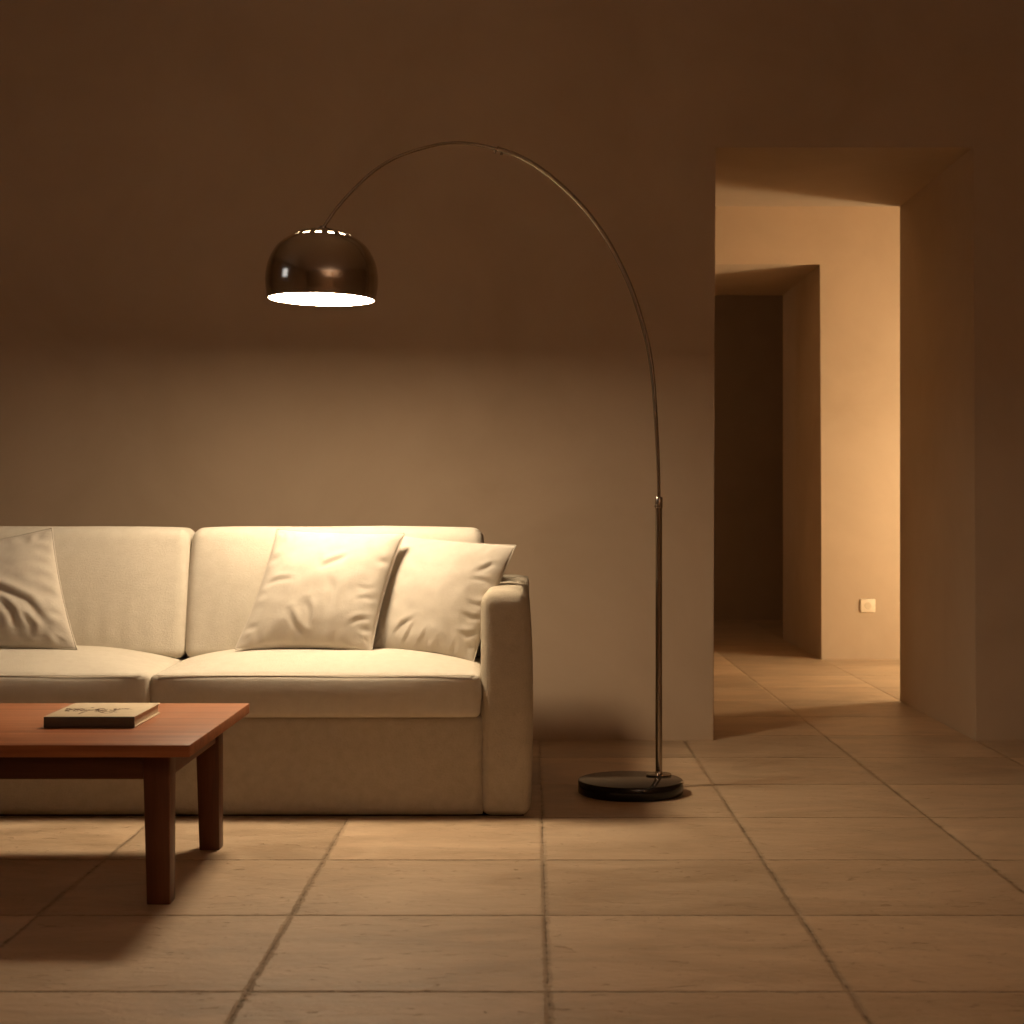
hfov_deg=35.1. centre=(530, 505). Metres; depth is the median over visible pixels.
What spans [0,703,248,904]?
coffee table
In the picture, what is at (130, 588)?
cushion
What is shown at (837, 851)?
floor
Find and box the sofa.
[0,526,532,815]
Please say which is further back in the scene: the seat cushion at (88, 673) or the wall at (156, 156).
the wall at (156, 156)
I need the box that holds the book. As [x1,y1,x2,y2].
[44,703,159,727]
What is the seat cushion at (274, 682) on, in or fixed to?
on the sofa
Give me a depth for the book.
3.67 m
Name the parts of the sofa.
frame, arm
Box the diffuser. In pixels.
[269,293,373,305]
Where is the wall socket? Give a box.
[860,599,874,611]
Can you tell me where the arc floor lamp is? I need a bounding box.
[265,141,682,801]
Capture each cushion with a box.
[0,526,194,658]
[0,645,187,702]
[150,648,481,717]
[185,526,483,657]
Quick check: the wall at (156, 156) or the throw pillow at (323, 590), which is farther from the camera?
the wall at (156, 156)
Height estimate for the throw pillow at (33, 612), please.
0.353 m
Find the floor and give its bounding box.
[0,620,1023,1023]
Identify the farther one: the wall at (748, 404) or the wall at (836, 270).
the wall at (748, 404)
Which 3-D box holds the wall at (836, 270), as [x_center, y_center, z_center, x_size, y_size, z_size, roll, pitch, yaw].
[0.500,-0.525,9.643,7.800,2.750,1.355,0,0,0]
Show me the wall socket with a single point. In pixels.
(866, 605)
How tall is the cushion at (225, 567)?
0.396 m
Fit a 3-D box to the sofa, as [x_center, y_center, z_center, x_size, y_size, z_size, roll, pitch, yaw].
[-1.107,0.456,4.876,2.227,0.788,0.968,0,0,0]
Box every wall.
[0,0,1023,740]
[714,295,782,619]
[715,207,899,659]
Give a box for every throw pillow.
[0,528,76,649]
[234,528,404,650]
[373,535,516,661]
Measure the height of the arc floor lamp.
1.903 m
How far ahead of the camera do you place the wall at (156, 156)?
5.87 m
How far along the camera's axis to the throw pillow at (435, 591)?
4.72 m
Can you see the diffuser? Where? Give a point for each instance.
(313, 299)

